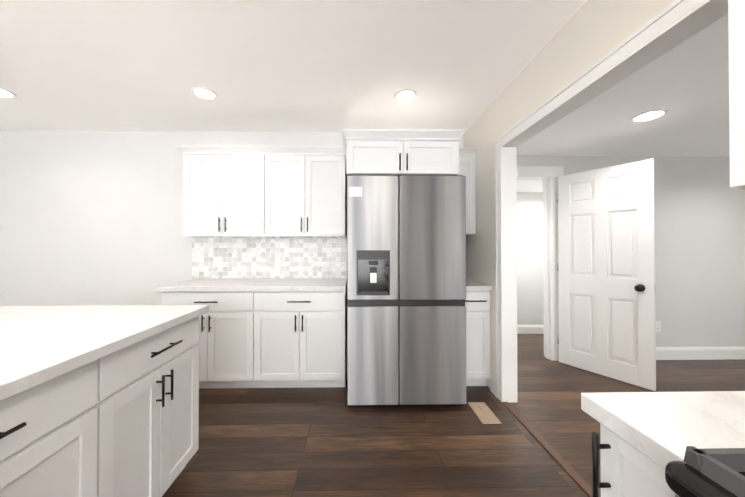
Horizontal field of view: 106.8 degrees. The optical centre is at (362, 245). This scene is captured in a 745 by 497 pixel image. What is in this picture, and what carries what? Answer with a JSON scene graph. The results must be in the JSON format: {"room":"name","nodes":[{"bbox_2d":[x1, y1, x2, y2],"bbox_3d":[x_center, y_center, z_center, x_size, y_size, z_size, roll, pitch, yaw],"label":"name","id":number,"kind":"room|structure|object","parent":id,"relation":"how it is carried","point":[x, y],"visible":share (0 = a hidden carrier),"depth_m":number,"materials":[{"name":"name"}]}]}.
{"room":"kitchen","nodes":[
{"label":"kitchen","id":0,"kind":"room"},
{"bbox_2d":[0,0,586,132],"bbox_3d":[-1.537,-1.325,-0.093,5.655,0.100,6.470,0,0,-1],"label":"ceiling","id":1,"kind":"structure","parent":0,"point":[326,66],"depth_m":1.89,"materials":[{"name":"paint"}]},
{"bbox_2d":[0,88,16,97],"bbox_3d":[-2.962,-1.255,2.251,0.188,0.007,0.188,0,0,-1],"label":"recessed light","id":2,"kind":"object","parent":1,"relation":"in","point":[5,93],"visible":1,"depth_m":2.29,"materials":[{"name":"white plastic"}]},
{"bbox_2d":[192,87,217,99],"bbox_3d":[-1.299,-1.255,2.281,0.188,0.007,0.188,0,0,-1],"label":"recessed light","id":3,"kind":"object","parent":1,"relation":"in","point":[205,93],"visible":1,"depth_m":2.27,"materials":[{"name":"white plastic"}]},
{"bbox_2d":[394,89,416,101],"bbox_3d":[0.360,-1.255,2.312,0.188,0.007,0.188,0,0,-1],"label":"recessed light","id":4,"kind":"object","parent":1,"relation":"in","point":[404,95],"visible":1,"depth_m":2.30,"materials":[{"name":"white plastic"}]},
{"bbox_2d":[0,130,744,346],"bbox_3d":[0.232,0.011,3.114,9.310,2.530,0.105,0,0,-1],"label":"wall","id":5,"kind":"structure","parent":0,"point":[91,217],"depth_m":3.02,"materials":[{"name":"paint"}]},
{"bbox_2d":[180,149,271,235],"bbox_3d":[-1.329,-0.515,2.869,0.853,0.796,0.330,0,0,-1],"label":"upper cabinet","id":6,"kind":"object","parent":5,"relation":"attached to","point":[233,190],"depth_m":2.71,"materials":[{"name":"white wood"}]},
{"bbox_2d":[192,236,346,278],"bbox_3d":[-0.365,0.121,3.045,2.984,0.467,0.008,0,0,-1],"label":"backsplash","id":7,"kind":"structure","parent":5,"relation":"attached to","point":[269,256],"depth_m":3.03,"materials":[{"name":"tile"}]},
{"bbox_2d":[272,149,346,235],"bbox_3d":[-0.598,-0.515,2.882,0.853,0.796,0.330,0,0,-1],"label":"upper cabinet","id":8,"kind":"object","parent":5,"relation":"attached to","point":[309,190],"depth_m":2.72,"materials":[{"name":"white wood"}]},
{"bbox_2d":[341,129,465,175],"bbox_3d":[0.339,-0.789,2.682,1.048,0.358,0.768,0,0,-1],"label":"upper cabinet","id":9,"kind":"object","parent":5,"relation":"attached to","point":[402,152],"visible":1,"depth_m":2.34,"materials":[{"name":"white wood"}]},
{"bbox_2d":[459,147,477,234],"bbox_3d":[0.975,-0.542,2.889,0.308,0.850,0.374,0,0,-1],"label":"upper cabinet","id":10,"kind":"object","parent":5,"relation":"attached to","point":[467,162],"visible":0.46,"depth_m":2.75,"materials":[{"name":"white wood"}]},
{"bbox_2d":[517,166,563,360],"bbox_3d":[1.748,0.194,3.140,1.006,2.165,0.129,0,0,-1],"label":"trim","id":11,"kind":"structure","parent":5,"relation":"attached to","point":[548,175],"depth_m":3.09,"materials":[{"name":"white wood"}]},
{"bbox_2d":[557,159,655,390],"bbox_3d":[2.360,0.251,2.733,0.181,2.030,0.746,0,0,-33],"label":"hall door","id":12,"kind":"structure","parent":5,"relation":"in","point":[606,265],"depth_m":2.67,"materials":[{"name":"white wood"}]},
{"bbox_2d":[656,321,660,331],"bbox_3d":[3.323,0.906,3.107,0.070,0.115,0.008,0,0,-1],"label":"electrical outlet","id":13,"kind":"object","parent":5,"relation":"attached to","point":[658,326],"visible":0.92,"depth_m":3.11,"materials":[{"name":"white plastic"}]},
{"bbox_2d":[656,347,744,359],"bbox_3d":[3.468,1.208,3.104,2.550,0.137,0.015,0,0,-1],"label":"baseboard","id":14,"kind":"structure","parent":5,"relation":"attached to","point":[692,353],"depth_m":3.10,"materials":[{"name":"white"}]},
{"bbox_2d":[162,334,744,496],"bbox_3d":[0.282,1.309,0.403,9.310,0.100,7.430,0,0,-1],"label":"floor","id":15,"kind":"structure","parent":0,"point":[297,442],"depth_m":1.81,"materials":[{"name":"brown wood"}]},
{"bbox_2d":[0,309,207,496],"bbox_3d":[-1.636,0.819,0.396,1.506,0.880,2.370,0,0,-1],"label":"kitchen island","id":16,"kind":"object","parent":15,"relation":"on","point":[99,400],"depth_m":1.02,"materials":[{"name":"white wood"}]},
{"bbox_2d":[0,305,207,396],"bbox_3d":[-1.649,0.359,0.398,1.540,0.040,2.428,0,0,-1],"label":"island countertop","id":17,"kind":"structure","parent":16,"relation":"on","point":[36,342],"depth_m":1.11,"materials":[{"name":"white stone"}]},
{"bbox_2d":[159,290,262,388],"bbox_3d":[-1.318,0.834,2.712,0.857,0.880,0.628,0,0,-1],"label":"base cabinet","id":18,"kind":"object","parent":15,"relation":"on","point":[230,343],"depth_m":2.40,"materials":[{"name":"white wood"}]},
{"bbox_2d":[263,290,347,387],"bbox_3d":[-0.584,0.834,2.725,0.855,0.880,0.628,0,0,-1],"label":"base cabinet","id":19,"kind":"object","parent":15,"relation":"on","point":[272,332],"depth_m":2.42,"materials":[{"name":"white wood"}]},
{"bbox_2d":[155,278,346,289],"bbox_3d":[-0.968,0.374,2.711,1.635,0.040,0.648,0,0,-1],"label":"countertop","id":20,"kind":"structure","parent":19,"relation":"on","point":[227,283],"depth_m":2.53,"materials":[{"name":"white stone"}]},
{"bbox_2d":[347,175,465,405],"bbox_3d":[0.342,0.358,2.573,0.934,1.830,0.856,0,0,-1],"label":"fridge","id":21,"kind":"object","parent":15,"relation":"on","point":[406,289],"visible":1,"depth_m":2.16,"materials":[{"name":"grey metal"}]},
{"bbox_2d":[465,279,491,385],"bbox_3d":[0.976,0.814,2.736,0.313,0.920,0.664,0,0,-1],"label":"base cabinet","id":22,"kind":"object","parent":15,"relation":"on","point":[478,350],"visible":0.42,"depth_m":2.45,"materials":[{"name":"white wood"}]},
{"bbox_2d":[468,402,501,423],"bbox_3d":[0.924,1.266,2.105,0.137,0.006,0.270,0,0,-1],"label":"floor vent","id":23,"kind":"object","parent":15,"relation":"in","point":[484,413],"visible":1,"depth_m":2.09,"materials":[{"name":"beige wood"}]},
{"bbox_2d":[517,325,543,333],"bbox_3d":[2.165,1.219,4.042,2.590,0.127,0.015,0,0,-1],"label":"baseboard","id":24,"kind":"structure","parent":15,"relation":"on","point":[521,329],"depth_m":4.04,"materials":[{"name":"white wood"}]},
{"bbox_2d":[502,402,599,496],"bbox_3d":[1.169,1.262,1.507,0.050,0.007,1.471,0,0,-1],"label":"threshold","id":25,"kind":"object","parent":15,"relation":"on","point":[581,482],"visible":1,"depth_m":1.68,"materials":[{"name":"brown wood"}]},
{"bbox_2d":[581,391,744,496],"bbox_3d":[0.838,0.799,0.531,0.670,0.920,0.230,0,0,-1],"label":"base cabinet","id":26,"kind":"object","parent":15,"relation":"on","point":[646,438],"visible":0.79,"depth_m":0.56,"materials":[{"name":"white stone"}]},
{"bbox_2d":[665,446,744,496],"bbox_3d":[0.786,0.759,0.031,0.746,0.995,0.760,0,0,-1],"label":"range","id":27,"kind":"object","parent":15,"relation":"on","point":[711,472],"visible":1,"depth_m":0.37,"materials":[{"name":"metal"}]},
{"bbox_2d":[517,180,542,191],"bbox_3d":[2.172,-0.840,3.687,2.800,0.100,0.960,0,0,-1],"label":"ceiling","id":28,"kind":"structure","parent":0,"point":[529,185],"depth_m":3.64,"materials":[{"name":"white paint"}]},
{"bbox_2d":[463,0,727,402],"bbox_3d":[1.203,0.004,1.886,0.141,2.530,2.384,0,0,-1],"label":"wall","id":29,"kind":"structure","parent":0,"point":[519,298],"depth_m":2.12,"materials":[{"name":"white paint"}]},
{"bbox_2d":[490,373,495,384],"bbox_3d":[1.247,1.206,2.694,0.015,0.137,0.723,0,0,-1],"label":"baseboard","id":30,"kind":"structure","parent":29,"relation":"attached to","point":[492,377],"depth_m":2.39,"materials":[{"name":"white"}]},
{"bbox_2d":[728,0,744,188],"bbox_3d":[0.985,-0.557,0.558,0.370,0.850,0.260,0,0,-1],"label":"upper cabinet","id":31,"kind":"object","parent":29,"relation":"attached to","point":[736,19],"visible":1,"depth_m":0.62,"materials":[{"name":"white wood"}]},
{"bbox_2d":[517,14,729,156],"bbox_3d":[3.116,-1.079,0.043,3.655,0.100,6.365,0,0,-1],"label":"ceiling","id":32,"kind":"structure","parent":0,"point":[685,83],"depth_m":2.13,"materials":[{"name":"paint"}]},
{"bbox_2d":[630,109,668,121],"bbox_3d":[2.230,-1.011,2.154,0.212,0.007,0.212,0,0,-1],"label":"recessed light","id":33,"kind":"object","parent":32,"relation":"in","point":[649,115],"visible":1,"depth_m":2.13,"materials":[{"name":"white plastic"}]}
]}

